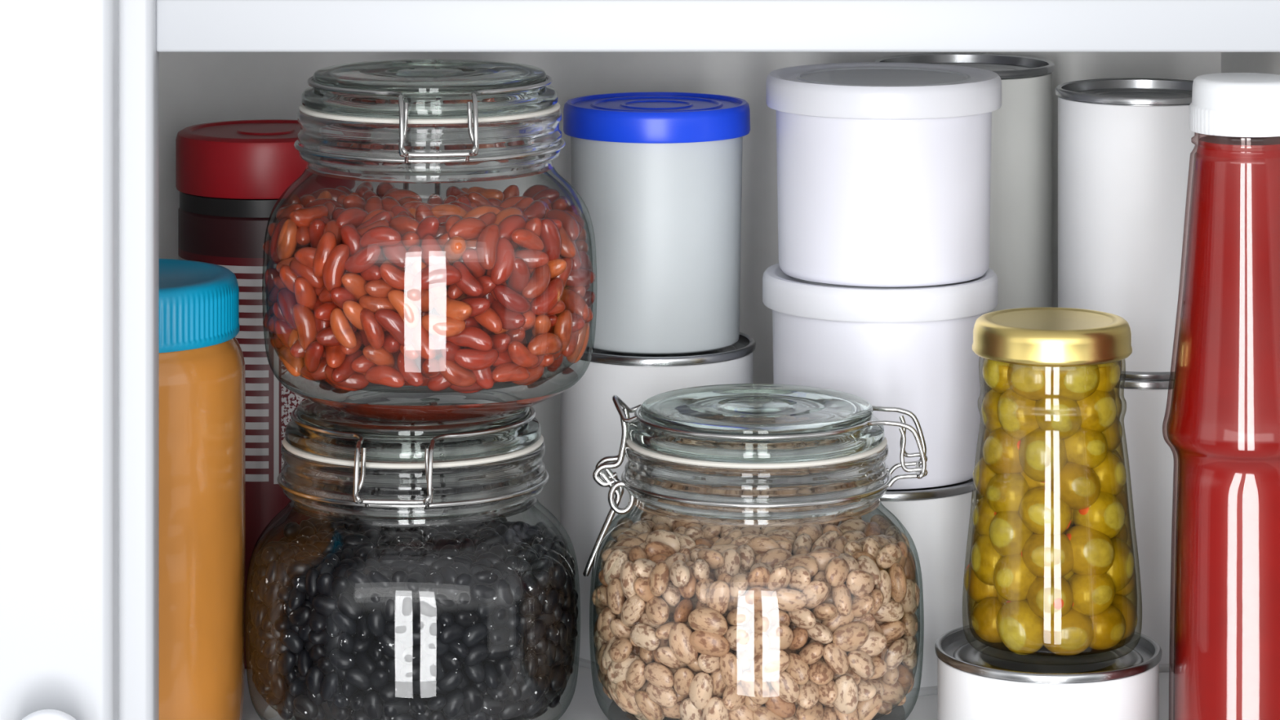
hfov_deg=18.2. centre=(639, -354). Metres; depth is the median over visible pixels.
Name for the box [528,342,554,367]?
kidney bean
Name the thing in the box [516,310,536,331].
kidney bean
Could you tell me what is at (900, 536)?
bean
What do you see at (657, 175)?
canister
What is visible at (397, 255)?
kidney bean
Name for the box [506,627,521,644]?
bean
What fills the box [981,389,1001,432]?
olive
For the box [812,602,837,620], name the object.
bean
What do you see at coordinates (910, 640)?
bean
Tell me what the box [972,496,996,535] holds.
olive
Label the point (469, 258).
kidney bean
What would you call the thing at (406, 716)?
bean
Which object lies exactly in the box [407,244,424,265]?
kidney bean
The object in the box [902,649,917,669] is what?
bean
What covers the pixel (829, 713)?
bean
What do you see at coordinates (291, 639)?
bean
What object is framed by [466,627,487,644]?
bean
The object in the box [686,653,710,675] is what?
bean
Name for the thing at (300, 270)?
kidney bean
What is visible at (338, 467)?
storage jar
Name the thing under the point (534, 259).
kidney bean
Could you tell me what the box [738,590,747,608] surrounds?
bean
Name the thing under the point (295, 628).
bean
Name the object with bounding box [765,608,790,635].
bean
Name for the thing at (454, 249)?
kidney bean
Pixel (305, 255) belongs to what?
kidney bean
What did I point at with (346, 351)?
kidney bean
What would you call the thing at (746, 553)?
bean
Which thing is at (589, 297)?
kidney bean
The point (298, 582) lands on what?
bean
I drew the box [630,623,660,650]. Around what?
bean
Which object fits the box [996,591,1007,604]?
olive
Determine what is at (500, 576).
bean
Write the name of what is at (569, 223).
kidney bean
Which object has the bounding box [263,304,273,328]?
kidney bean
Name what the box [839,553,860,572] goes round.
bean
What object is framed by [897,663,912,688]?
bean
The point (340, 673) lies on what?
bean
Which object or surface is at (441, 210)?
kidney bean
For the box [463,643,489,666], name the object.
bean
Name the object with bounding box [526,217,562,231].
kidney bean
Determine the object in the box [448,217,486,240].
kidney bean
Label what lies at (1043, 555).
olive
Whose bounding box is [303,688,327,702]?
bean
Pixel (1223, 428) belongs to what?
ketchup bottle
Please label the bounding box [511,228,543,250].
kidney bean
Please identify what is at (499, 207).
kidney bean
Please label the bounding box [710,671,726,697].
bean
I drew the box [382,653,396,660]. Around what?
bean
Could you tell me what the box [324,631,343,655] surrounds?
bean
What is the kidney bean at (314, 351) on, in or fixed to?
in the storage jar at (418, 121)
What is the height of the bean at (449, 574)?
0.007 m
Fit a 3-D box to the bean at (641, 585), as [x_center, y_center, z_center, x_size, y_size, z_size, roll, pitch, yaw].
[0.003,0.344,1.462,0.008,0.010,0.015,0,0,35]
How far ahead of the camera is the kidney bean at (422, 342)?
1.44 m
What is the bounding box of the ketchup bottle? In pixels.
[1162,72,1279,719]
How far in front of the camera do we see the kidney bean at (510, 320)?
1.45 m
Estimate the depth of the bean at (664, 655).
1.45 m
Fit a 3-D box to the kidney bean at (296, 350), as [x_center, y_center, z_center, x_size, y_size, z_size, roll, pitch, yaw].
[-0.121,0.255,1.465,0.008,0.011,0.017,0,0,41]
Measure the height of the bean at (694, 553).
0.010 m
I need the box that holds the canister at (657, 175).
[563,92,750,354]
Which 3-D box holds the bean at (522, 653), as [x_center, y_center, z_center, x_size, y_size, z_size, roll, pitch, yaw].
[-0.046,0.368,1.465,0.010,0.006,0.007,0,0,29]
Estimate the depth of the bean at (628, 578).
1.46 m
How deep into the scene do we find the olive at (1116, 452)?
1.51 m
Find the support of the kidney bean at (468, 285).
in the storage jar at (418, 121)
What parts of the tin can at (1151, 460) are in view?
lid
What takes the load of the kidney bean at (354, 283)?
in the storage jar at (418, 121)
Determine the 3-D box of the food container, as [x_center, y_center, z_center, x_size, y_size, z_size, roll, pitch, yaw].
[-0.153,0.303,1.635,0.073,0.212,0.073,0,0,-43]
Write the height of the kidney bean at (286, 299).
0.015 m
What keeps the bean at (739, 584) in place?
in the storage jar at (732, 455)
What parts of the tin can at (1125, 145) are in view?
lid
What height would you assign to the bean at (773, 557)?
0.009 m
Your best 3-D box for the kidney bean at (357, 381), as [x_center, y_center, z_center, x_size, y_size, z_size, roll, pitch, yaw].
[-0.107,0.267,1.461,0.017,0.010,0.008,0,0,2]
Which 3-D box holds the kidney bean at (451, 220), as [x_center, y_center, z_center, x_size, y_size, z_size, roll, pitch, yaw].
[-0.068,0.212,1.460,0.007,0.008,0.016,0,0,8]
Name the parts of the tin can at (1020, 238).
lid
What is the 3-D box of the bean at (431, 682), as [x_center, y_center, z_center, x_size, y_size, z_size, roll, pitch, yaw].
[-0.074,0.371,1.447,0.011,0.008,0.006,0,0,-21]
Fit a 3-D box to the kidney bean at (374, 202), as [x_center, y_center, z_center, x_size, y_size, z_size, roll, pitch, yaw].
[-0.100,0.212,1.501,0.008,0.010,0.015,0,0,-6]
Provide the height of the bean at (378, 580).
0.008 m
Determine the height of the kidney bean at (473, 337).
0.009 m
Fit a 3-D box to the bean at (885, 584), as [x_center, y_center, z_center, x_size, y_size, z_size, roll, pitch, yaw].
[0.089,0.345,1.469,0.006,0.012,0.009,0,0,17]
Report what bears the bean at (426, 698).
in the storage jar at (338, 467)
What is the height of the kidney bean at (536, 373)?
0.008 m
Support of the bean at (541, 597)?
in the storage jar at (338, 467)
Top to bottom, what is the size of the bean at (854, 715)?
0.011 m
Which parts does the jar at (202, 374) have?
screw lid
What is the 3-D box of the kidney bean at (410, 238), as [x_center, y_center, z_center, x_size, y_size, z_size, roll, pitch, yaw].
[-0.085,0.217,1.456,0.008,0.009,0.016,0,0,-29]
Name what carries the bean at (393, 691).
in the storage jar at (338, 467)
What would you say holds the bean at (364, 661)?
in the storage jar at (338, 467)
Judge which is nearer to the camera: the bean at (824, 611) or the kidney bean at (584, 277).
the bean at (824, 611)
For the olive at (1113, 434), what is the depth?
1.49 m
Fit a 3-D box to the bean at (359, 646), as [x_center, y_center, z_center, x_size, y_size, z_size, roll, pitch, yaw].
[-0.100,0.359,1.447,0.007,0.007,0.010,0,0,22]
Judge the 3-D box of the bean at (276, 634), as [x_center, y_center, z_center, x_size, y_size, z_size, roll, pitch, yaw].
[-0.131,0.361,1.466,0.010,0.007,0.006,0,0,-28]
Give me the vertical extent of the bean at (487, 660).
0.006 m
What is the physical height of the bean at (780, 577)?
0.011 m
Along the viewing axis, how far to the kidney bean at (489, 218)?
1.46 m
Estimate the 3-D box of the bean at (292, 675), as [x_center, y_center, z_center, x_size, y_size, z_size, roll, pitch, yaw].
[-0.127,0.377,1.465,0.006,0.009,0.010,0,0,9]
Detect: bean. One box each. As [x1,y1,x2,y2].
[262,239,271,256]
[262,612,273,631]
[262,637,277,657]
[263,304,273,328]
[263,582,281,608]
[264,267,279,297]
[265,560,280,588]
[266,296,272,306]
[266,312,278,333]
[266,653,279,677]
[267,222,311,247]
[268,284,279,302]
[268,598,284,623]
[269,216,288,263]
[270,333,283,349]
[271,625,281,639]
[271,672,287,698]
[272,301,285,320]
[273,275,285,289]
[273,613,291,632]
[274,319,292,349]
[275,203,303,221]
[275,256,294,272]
[275,562,292,586]
[275,637,293,653]
[276,218,297,261]
[276,246,310,264]
[276,287,297,330]
[276,584,293,602]
[276,700,293,719]
[277,651,296,675]
[278,346,304,376]
[279,264,317,296]
[280,630,303,653]
[282,686,295,711]
[283,601,292,617]
[284,666,297,685]
[285,560,314,579]
[288,204,328,226]
[288,258,324,288]
[288,328,298,348]
[288,587,306,609]
[288,605,311,626]
[288,677,306,697]
[289,338,304,358]
[290,623,298,634]
[291,575,306,591]
[292,303,317,351]
[293,277,317,311]
[293,653,298,666]
[293,694,318,718]
[294,247,316,268]
[295,226,310,245]
[295,669,305,683]
[297,623,311,641]
[297,648,312,677]
[300,357,327,381]
[301,599,313,608]
[302,555,324,568]
[303,340,324,373]
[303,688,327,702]
[304,568,319,597]
[304,640,324,651]
[305,665,324,693]
[306,686,324,705]
[307,218,325,248]
[308,594,319,604]
[308,608,327,632]
[308,627,329,644]
[308,644,327,663]
[311,595,337,616]
[311,661,326,676]
[311,704,325,719]
[312,231,337,277]
[312,296,330,333]
[314,285,324,296]
[314,301,337,321]
[315,319,356,346]
[315,572,334,597]
[316,562,334,574]
[317,657,335,674]
[318,270,348,303]
[320,215,330,223]
[320,671,339,700]
[322,244,350,292]
[323,201,335,219]
[323,219,342,244]
[324,345,346,368]
[324,364,369,391]
[324,378,340,389]
[324,553,339,568]
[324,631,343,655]
[325,616,341,636]
[327,700,350,709]
[328,648,355,670]
[329,286,359,311]
[329,307,356,348]
[329,702,348,719]
[331,207,345,219]
[331,349,363,382]
[331,608,356,635]
[332,564,351,577]
[332,576,351,598]
[332,684,350,708]
[334,667,346,680]
[335,207,368,229]
[336,591,364,620]
[337,632,353,653]
[338,559,358,568]
[340,222,355,244]
[340,224,362,256]
[340,330,362,355]
[341,272,368,302]
[341,679,358,697]
[342,300,364,331]
[343,568,357,593]
[344,244,381,273]
[344,666,371,689]
[346,570,373,594]
[346,707,354,719]
[349,689,364,711]
[351,354,376,373]
[351,556,365,569]
[351,640,375,656]
[351,707,371,719]
[352,591,368,613]
[352,633,374,653]
[355,210,391,230]
[355,651,376,675]
[356,219,389,235]
[356,613,370,640]
[357,328,369,346]
[358,263,381,282]
[358,294,396,312]
[360,226,401,248]
[360,308,384,349]
[361,208,385,223]
[362,344,395,368]
[362,565,377,575]
[362,591,382,611]
[362,686,376,693]
[363,690,382,719]
[364,195,383,213]
[364,277,397,297]
[364,364,404,387]
[364,558,380,569]
[367,569,392,592]
[367,608,386,636]
[368,640,383,661]
[369,668,388,691]
[373,308,412,346]
[373,657,387,671]
[375,246,386,266]
[376,576,391,595]
[377,565,391,570]
[377,632,404,657]
[377,710,391,719]
[378,678,408,702]
[379,262,414,290]
[379,568,393,576]
[381,240,410,268]
[381,591,399,622]
[382,195,400,211]
[382,258,404,271]
[382,331,400,353]
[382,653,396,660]
[382,695,410,716]
[384,620,412,639]
[386,210,395,217]
[386,657,402,681]
[387,289,419,328]
[387,560,409,568]
[388,566,409,573]
[389,215,419,234]
[390,569,408,596]
[391,204,415,219]
[391,712,415,719]
[396,211,409,216]
[396,351,423,386]
[396,655,404,666]
[397,592,416,622]
[399,342,419,359]
[399,630,426,647]
[400,231,420,249]
[400,663,426,681]
[401,644,426,665]
[402,201,434,208]
[402,264,411,293]
[404,563,430,573]
[405,572,426,594]
[405,690,417,697]
[406,207,416,218]
[406,286,435,313]
[406,678,432,696]
[406,709,413,715]
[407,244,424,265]
[408,567,426,577]
[408,695,426,714]
[409,615,426,632]
[410,260,448,298]
[411,315,435,359]
[412,262,462,289]
[413,706,432,719]
[414,582,437,601]
[414,598,442,622]
[415,204,434,222]
[415,215,439,246]
[415,555,439,568]
[417,333,447,359]
[418,311,432,315]
[418,686,435,701]
[419,357,439,378]
[421,234,450,266]
[421,314,466,337]
[422,636,449,657]
[422,653,444,680]
[424,620,441,638]
[425,569,444,589]
[425,669,448,684]
[426,373,452,391]
[426,693,446,711]
[427,710,447,719]
[430,556,454,571]
[431,204,467,217]
[431,592,457,613]
[432,683,451,697]
[434,295,472,320]
[435,225,446,239]
[436,232,449,249]
[436,670,462,691]
[437,214,462,222]
[437,583,459,599]
[438,356,476,386]
[438,565,458,585]
[438,611,454,626]
[438,622,466,644]
[440,341,464,361]
[440,650,462,671]
[441,705,467,719]
[442,235,466,264]
[443,689,464,716]
[444,214,462,233]
[444,285,466,300]
[446,325,493,351]
[447,284,463,299]
[448,200,473,212]
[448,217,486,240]
[448,382,483,393]
[448,640,468,657]
[449,555,472,563]
[449,562,471,574]
[451,598,459,615]
[452,260,483,296]
[452,555,472,569]
[453,348,498,370]
[454,573,475,592]
[454,609,479,627]
[455,195,471,206]
[455,591,479,611]
[455,715,469,719]
[456,666,469,691]
[458,297,490,317]
[462,205,500,218]
[462,248,486,278]
[462,622,488,647]
[462,685,483,715]
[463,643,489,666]
[463,662,484,683]
[464,316,483,329]
[465,275,496,297]
[466,239,476,248]
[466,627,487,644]
[467,710,486,719]
[469,347,493,389]
[470,565,483,575]
[470,583,497,604]
[471,569,497,586]
[471,680,487,695]
[472,558,493,567]
[472,563,493,570]
[473,306,502,333]
[475,223,499,270]
[475,602,497,618]
[477,212,496,226]
[478,614,495,633]
[481,325,494,334]
[481,657,497,665]
[481,694,504,715]
[483,661,499,689]
[484,270,494,303]
[485,270,507,301]
[485,713,500,719]
[486,633,490,644]
[486,680,509,701]
[487,644,508,660]
[488,333,511,352]
[488,568,503,586]
[489,299,525,329]
[489,365,501,383]
[489,626,509,645]
[490,205,504,210]
[490,237,515,284]
[491,362,529,382]
[491,578,513,608]
[491,605,508,627]
[492,350,512,367]
[493,284,530,313]
[493,328,509,333]
[493,561,519,577]
[494,207,523,225]
[495,657,516,685]
[497,214,527,241]
[499,699,525,719]
[500,571,510,579]
[504,555,532,577]
[504,613,519,628]
[505,573,522,600]
[506,257,530,294]
[506,268,534,282]
[506,329,525,342]
[506,600,518,615]
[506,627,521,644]
[506,644,519,659]
[506,680,521,702]
[507,340,538,368]
[510,205,524,213]
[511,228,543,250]
[511,241,519,250]
[511,657,521,673]
[512,366,544,385]
[514,196,533,208]
[515,248,549,269]
[515,585,530,605]
[515,613,532,637]
[515,644,525,660]
[515,665,525,683]
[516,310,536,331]
[518,596,542,617]
[519,217,542,249]
[519,676,537,701]
[520,570,540,596]
[520,636,548,653]
[520,651,546,666]
[521,264,551,299]
[522,336,528,347]
[523,200,546,219]
[523,649,537,678]
[524,618,546,647]
[524,676,546,705]
[524,693,545,715]
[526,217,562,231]
[527,332,562,355]
[528,315,557,330]
[528,334,544,368]
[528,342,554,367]
[529,278,564,315]
[530,587,546,605]
[531,314,551,337]
[531,612,555,627]
[532,569,550,588]
[536,299,565,315]
[540,217,561,261]
[542,200,550,218]
[543,638,555,666]
[546,208,579,241]
[546,258,567,278]
[546,353,564,372]
[548,312,585,333]
[550,257,573,289]
[552,351,562,359]
[553,309,573,351]
[559,225,576,257]
[560,240,581,271]
[560,288,589,320]
[561,330,578,356]
[564,285,586,297]
[565,267,595,287]
[566,322,590,363]
[577,222,582,235]
[578,250,593,290]
[583,290,595,307]
[584,306,592,323]
[591,584,605,609]
[593,617,598,633]
[593,629,607,652]
[596,585,608,607]
[596,606,617,641]
[597,644,607,675]
[597,667,604,683]
[598,568,608,586]
[601,546,631,562]
[601,635,617,669]
[602,675,613,700]
[603,548,628,584]
[606,577,625,614]
[607,653,641,684]
[607,678,626,711]
[608,638,632,662]
[609,618,632,639]
[611,537,645,547]
[615,680,641,715]
[617,533,631,541]
[620,560,638,598]
[620,608,645,626]
[621,594,645,625]
[625,659,646,690]
[628,545,647,562]
[629,622,638,646]
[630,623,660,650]
[631,558,656,577]
[631,644,639,657]
[633,577,662,601]
[634,713,664,719]
[635,690,662,719]
[636,532,651,542]
[636,608,669,630]
[638,542,647,549]
[639,647,653,664]
[640,680,648,691]
[643,662,673,689]
[644,541,675,559]
[645,529,680,552]
[645,595,669,625]
[645,596,681,621]
[645,682,677,707]
[648,554,667,563]
[648,561,669,596]
[653,640,669,663]
[654,621,675,639]
[655,646,687,670]
[661,700,682,718]
[662,581,680,606]
[663,552,686,581]
[666,666,696,675]
[668,622,698,663]
[670,560,689,587]
[672,532,696,549]
[672,685,688,702]
[673,598,693,623]
[673,667,694,695]
[677,565,697,598]
[679,547,690,561]
[679,697,702,719]
[685,560,697,581]
[685,621,694,632]
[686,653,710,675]
[688,544,709,551]
[688,607,728,635]
[688,631,729,657]
[688,671,713,709]
[690,548,700,562]
[693,559,710,580]
[694,537,714,547]
[695,577,714,604]
[695,599,707,608]
[697,548,724,569]
[697,653,719,673]
[702,696,728,719]
[706,580,730,614]
[708,568,715,581]
[709,544,739,553]
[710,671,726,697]
[711,536,733,546]
[714,548,741,581]
[714,568,749,582]
[716,573,739,612]
[719,652,742,687]
[722,681,746,711]
[723,625,751,651]
[726,607,751,626]
[728,573,748,597]
[728,703,752,719]
[729,533,761,546]
[731,622,751,633]
[733,650,752,670]
[736,544,755,571]
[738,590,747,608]
[740,670,769,704]
[742,631,770,659]
[743,586,775,613]
[743,668,770,684]
[744,693,764,711]
[746,535,780,556]
[747,566,770,590]
[748,553,764,572]
[748,610,770,634]
[750,562,773,573]
[750,648,790,679]
[752,706,784,719]
[760,547,791,568]
[764,688,796,718]
[765,566,791,591]
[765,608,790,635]
[766,533,792,547]
[767,623,793,650]
[769,671,799,702]
[771,588,806,611]
[773,560,785,569]
[776,540,792,552]
[782,554,818,577]
[783,648,795,653]
[783,715,797,719]
[784,653,809,684]
[785,536,795,555]
[786,565,810,591]
[787,607,816,629]
[787,626,808,650]
[789,622,808,652]
[792,533,812,555]
[795,546,809,555]
[795,701,823,719]
[796,678,819,708]
[798,641,823,665]
[800,580,828,608]
[806,621,832,644]
[807,551,839,571]
[808,593,833,611]
[808,610,822,639]
[808,638,831,657]
[808,657,834,684]
[809,530,839,552]
[810,537,831,552]
[812,546,841,555]
[812,570,832,595]
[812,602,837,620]
[813,546,822,551]
[817,679,838,704]
[821,607,853,634]
[822,642,848,675]
[822,703,834,707]
[822,706,836,719]
[825,556,849,586]
[831,536,848,553]
[831,582,852,616]
[831,621,869,651]
[832,666,861,684]
[832,675,857,714]
[832,706,858,719]
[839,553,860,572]
[844,540,862,555]
[845,568,875,596]
[847,648,875,678]
[848,631,886,657]
[850,593,874,617]
[851,551,884,571]
[853,613,875,631]
[854,537,863,542]
[856,692,882,719]
[857,555,880,584]
[857,679,876,701]
[859,534,890,546]
[861,656,887,679]
[862,536,885,570]
[866,679,884,695]
[868,588,884,615]
[870,622,884,635]
[873,598,904,622]
[874,569,891,604]
[875,542,902,568]
[875,620,886,625]
[875,677,904,703]
[877,642,893,661]
[877,702,892,714]
[879,620,906,644]
[880,666,898,685]
[884,536,897,543]
[884,638,908,669]
[885,541,907,573]
[888,562,906,603]
[892,531,910,551]
[892,693,906,706]
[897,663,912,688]
[899,578,919,614]
[899,612,918,636]
[900,635,915,658]
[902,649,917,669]
[903,550,915,580]
[903,669,914,694]
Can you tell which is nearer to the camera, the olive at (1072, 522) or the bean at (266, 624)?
the bean at (266, 624)
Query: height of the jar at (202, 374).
0.174 m
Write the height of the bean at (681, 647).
0.014 m
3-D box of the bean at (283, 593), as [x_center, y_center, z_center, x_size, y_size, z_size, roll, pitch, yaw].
[-0.129,0.346,1.463,0.007,0.006,0.010,0,0,27]
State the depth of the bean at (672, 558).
1.47 m
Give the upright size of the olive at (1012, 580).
0.019 m
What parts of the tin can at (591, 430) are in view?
lid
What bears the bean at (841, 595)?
in the storage jar at (732, 455)
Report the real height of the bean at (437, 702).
0.007 m
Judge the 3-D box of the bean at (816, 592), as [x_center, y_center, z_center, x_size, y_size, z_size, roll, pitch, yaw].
[0.063,0.343,1.449,0.009,0.012,0.012,0,0,-44]
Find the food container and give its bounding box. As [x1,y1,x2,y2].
[175,119,355,668]
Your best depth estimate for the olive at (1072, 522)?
1.49 m
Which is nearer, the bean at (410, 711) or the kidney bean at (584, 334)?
the bean at (410, 711)
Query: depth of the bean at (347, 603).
1.44 m
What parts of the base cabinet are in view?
door knob, cabinet door, frame, panel, frame, panel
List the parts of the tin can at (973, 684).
lid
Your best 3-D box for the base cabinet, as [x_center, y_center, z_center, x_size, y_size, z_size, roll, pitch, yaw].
[-0.160,0.284,1.548,0.920,0.650,0.428,0,0,0]
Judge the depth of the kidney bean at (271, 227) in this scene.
1.49 m
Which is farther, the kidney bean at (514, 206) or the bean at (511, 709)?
the kidney bean at (514, 206)
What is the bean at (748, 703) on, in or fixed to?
in the storage jar at (732, 455)
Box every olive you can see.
[963,561,996,603]
[970,534,1001,586]
[971,596,1004,643]
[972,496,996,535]
[972,528,979,546]
[973,457,995,496]
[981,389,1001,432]
[982,358,1010,394]
[982,426,1022,474]
[983,428,990,440]
[985,473,1030,512]
[989,511,1033,556]
[993,554,1036,601]
[996,388,1039,439]
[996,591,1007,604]
[996,599,1043,655]
[1007,363,1053,400]
[1018,427,1067,483]
[1018,486,1071,534]
[1020,470,1049,488]
[1021,533,1073,577]
[1026,576,1073,619]
[1035,392,1081,439]
[1041,608,1093,656]
[1048,461,1100,510]
[1053,364,1100,400]
[1062,571,1074,581]
[1063,426,1107,468]
[1064,524,1115,575]
[1067,573,1115,616]
[1070,509,1074,525]
[1072,491,1124,538]
[1075,390,1116,431]
[1088,604,1125,649]
[1092,450,1126,496]
[1096,360,1120,392]
[1102,415,1122,452]
[1106,537,1134,591]
[1109,388,1115,400]
[1111,594,1137,640]
[1113,449,1122,461]
[1115,489,1128,516]
[1115,523,1128,543]
[1115,569,1136,596]
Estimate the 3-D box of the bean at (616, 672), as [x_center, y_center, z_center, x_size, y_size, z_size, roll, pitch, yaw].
[-0.005,0.376,1.470,0.014,0.012,0.007,0,0,29]
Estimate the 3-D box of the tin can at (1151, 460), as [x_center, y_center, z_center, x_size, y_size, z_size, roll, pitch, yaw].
[0.205,0.351,1.630,0.071,0.116,0.071,0,0,-36]
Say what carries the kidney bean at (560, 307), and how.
in the storage jar at (418, 121)
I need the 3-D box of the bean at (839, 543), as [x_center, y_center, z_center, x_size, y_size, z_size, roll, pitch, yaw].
[0.074,0.337,1.491,0.007,0.010,0.014,0,0,3]
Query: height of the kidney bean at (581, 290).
0.009 m
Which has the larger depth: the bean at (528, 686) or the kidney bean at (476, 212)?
the kidney bean at (476, 212)
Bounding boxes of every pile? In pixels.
[246,517,577,719]
[279,181,591,386]
[595,511,918,719]
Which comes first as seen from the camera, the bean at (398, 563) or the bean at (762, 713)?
the bean at (762, 713)
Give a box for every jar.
[159,258,245,719]
[244,397,580,719]
[262,58,596,421]
[582,383,928,719]
[962,306,1142,665]
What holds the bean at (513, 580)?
in the storage jar at (338, 467)
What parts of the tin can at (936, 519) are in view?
lid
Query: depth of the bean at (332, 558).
1.46 m
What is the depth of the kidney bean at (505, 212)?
1.47 m
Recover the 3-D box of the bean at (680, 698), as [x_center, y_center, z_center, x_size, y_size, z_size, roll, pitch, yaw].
[0.015,0.380,1.462,0.014,0.010,0.010,0,0,-29]
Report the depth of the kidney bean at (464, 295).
1.46 m
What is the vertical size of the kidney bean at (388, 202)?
0.008 m
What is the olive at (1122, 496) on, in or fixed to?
in the jar at (1045, 336)
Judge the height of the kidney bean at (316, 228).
0.017 m
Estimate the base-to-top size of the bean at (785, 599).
0.009 m
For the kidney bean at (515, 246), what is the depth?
1.46 m
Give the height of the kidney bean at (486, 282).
0.012 m
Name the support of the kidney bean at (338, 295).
in the storage jar at (418, 121)
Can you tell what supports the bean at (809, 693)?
in the storage jar at (732, 455)
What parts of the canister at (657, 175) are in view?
canister lid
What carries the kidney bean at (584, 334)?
in the storage jar at (418, 121)
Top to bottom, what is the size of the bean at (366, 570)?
0.008 m
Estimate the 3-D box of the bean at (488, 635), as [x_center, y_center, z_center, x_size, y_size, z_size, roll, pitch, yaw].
[-0.055,0.359,1.456,0.009,0.009,0.005,0,0,-39]
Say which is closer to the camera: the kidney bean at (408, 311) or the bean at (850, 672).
the kidney bean at (408, 311)
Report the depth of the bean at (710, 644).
1.44 m
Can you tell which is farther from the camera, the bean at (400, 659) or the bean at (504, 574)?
the bean at (504, 574)
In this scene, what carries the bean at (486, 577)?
in the storage jar at (338, 467)
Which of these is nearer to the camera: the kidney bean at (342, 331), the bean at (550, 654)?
the kidney bean at (342, 331)
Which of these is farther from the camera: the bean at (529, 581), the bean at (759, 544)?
the bean at (759, 544)
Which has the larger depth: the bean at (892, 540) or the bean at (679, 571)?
the bean at (892, 540)
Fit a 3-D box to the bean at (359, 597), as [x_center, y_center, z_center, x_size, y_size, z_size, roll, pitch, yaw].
[-0.101,0.346,1.451,0.007,0.009,0.008,0,0,23]
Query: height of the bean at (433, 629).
0.009 m
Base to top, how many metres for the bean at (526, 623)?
0.010 m
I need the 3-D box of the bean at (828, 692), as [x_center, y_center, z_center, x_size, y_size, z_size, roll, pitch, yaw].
[0.067,0.378,1.449,0.007,0.010,0.014,0,0,-23]
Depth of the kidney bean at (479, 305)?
1.44 m
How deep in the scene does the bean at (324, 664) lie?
1.45 m
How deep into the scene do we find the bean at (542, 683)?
1.46 m
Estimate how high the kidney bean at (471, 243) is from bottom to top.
0.008 m
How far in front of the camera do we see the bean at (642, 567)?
1.46 m
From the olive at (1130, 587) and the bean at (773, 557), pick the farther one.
the olive at (1130, 587)
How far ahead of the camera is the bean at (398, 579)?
1.44 m
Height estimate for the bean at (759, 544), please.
0.009 m
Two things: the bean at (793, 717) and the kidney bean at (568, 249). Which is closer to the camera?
the bean at (793, 717)
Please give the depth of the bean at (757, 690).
1.44 m
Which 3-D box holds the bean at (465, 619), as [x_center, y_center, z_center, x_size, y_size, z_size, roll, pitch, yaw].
[-0.063,0.351,1.446,0.010,0.007,0.006,0,0,-38]
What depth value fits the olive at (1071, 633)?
1.47 m
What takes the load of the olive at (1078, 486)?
in the jar at (1045, 336)
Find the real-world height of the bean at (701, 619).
0.010 m
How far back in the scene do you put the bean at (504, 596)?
1.45 m
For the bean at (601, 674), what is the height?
0.012 m
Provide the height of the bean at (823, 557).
0.009 m
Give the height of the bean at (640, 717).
0.009 m
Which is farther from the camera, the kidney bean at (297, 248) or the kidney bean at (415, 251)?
the kidney bean at (297, 248)
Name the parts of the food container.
lid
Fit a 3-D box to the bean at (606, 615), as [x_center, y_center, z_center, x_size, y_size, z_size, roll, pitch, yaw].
[-0.012,0.362,1.481,0.007,0.014,0.012,0,0,-16]
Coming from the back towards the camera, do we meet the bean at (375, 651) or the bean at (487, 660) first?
the bean at (487, 660)
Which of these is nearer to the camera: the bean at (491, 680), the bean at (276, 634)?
the bean at (491, 680)
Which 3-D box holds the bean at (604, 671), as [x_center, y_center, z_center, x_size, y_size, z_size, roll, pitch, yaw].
[-0.013,0.376,1.485,0.006,0.012,0.010,0,0,9]
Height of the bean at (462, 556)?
0.008 m
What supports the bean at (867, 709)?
in the storage jar at (732, 455)
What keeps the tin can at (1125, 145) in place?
on the tin can at (1151, 460)
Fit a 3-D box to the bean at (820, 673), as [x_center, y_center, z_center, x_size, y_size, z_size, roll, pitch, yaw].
[0.066,0.371,1.448,0.010,0.008,0.015,0,0,8]
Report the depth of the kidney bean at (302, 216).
1.48 m
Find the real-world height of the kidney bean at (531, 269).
0.014 m
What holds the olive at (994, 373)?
in the jar at (1045, 336)
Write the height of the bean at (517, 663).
0.007 m
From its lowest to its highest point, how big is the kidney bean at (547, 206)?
0.009 m
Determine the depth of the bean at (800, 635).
1.44 m
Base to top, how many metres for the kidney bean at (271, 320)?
0.009 m
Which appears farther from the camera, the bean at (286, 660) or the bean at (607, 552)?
the bean at (607, 552)
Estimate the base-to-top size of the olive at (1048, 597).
0.017 m
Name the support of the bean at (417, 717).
in the storage jar at (338, 467)
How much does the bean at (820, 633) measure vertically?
0.008 m
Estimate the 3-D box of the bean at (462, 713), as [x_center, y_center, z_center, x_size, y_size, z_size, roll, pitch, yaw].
[-0.067,0.386,1.449,0.010,0.007,0.006,0,0,-10]
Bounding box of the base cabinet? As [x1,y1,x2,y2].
[0,0,1279,719]
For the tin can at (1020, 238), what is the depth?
1.68 m
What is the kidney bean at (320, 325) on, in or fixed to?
in the storage jar at (418, 121)
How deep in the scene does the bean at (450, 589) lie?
1.45 m
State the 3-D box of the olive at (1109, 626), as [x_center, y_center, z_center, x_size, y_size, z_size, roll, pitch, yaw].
[0.171,0.363,1.484,0.019,0.017,0.017,0,0,-41]
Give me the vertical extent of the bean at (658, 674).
0.009 m
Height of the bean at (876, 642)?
0.010 m
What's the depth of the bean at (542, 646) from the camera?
1.46 m
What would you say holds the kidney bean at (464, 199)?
on the pile at (343, 197)
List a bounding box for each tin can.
[560,332,755,670]
[837,478,982,697]
[874,53,1054,312]
[934,624,1161,719]
[1055,78,1210,380]
[1114,378,1177,672]
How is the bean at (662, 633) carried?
in the storage jar at (732, 455)
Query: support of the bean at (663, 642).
in the storage jar at (732, 455)
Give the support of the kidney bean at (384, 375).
in the storage jar at (418, 121)

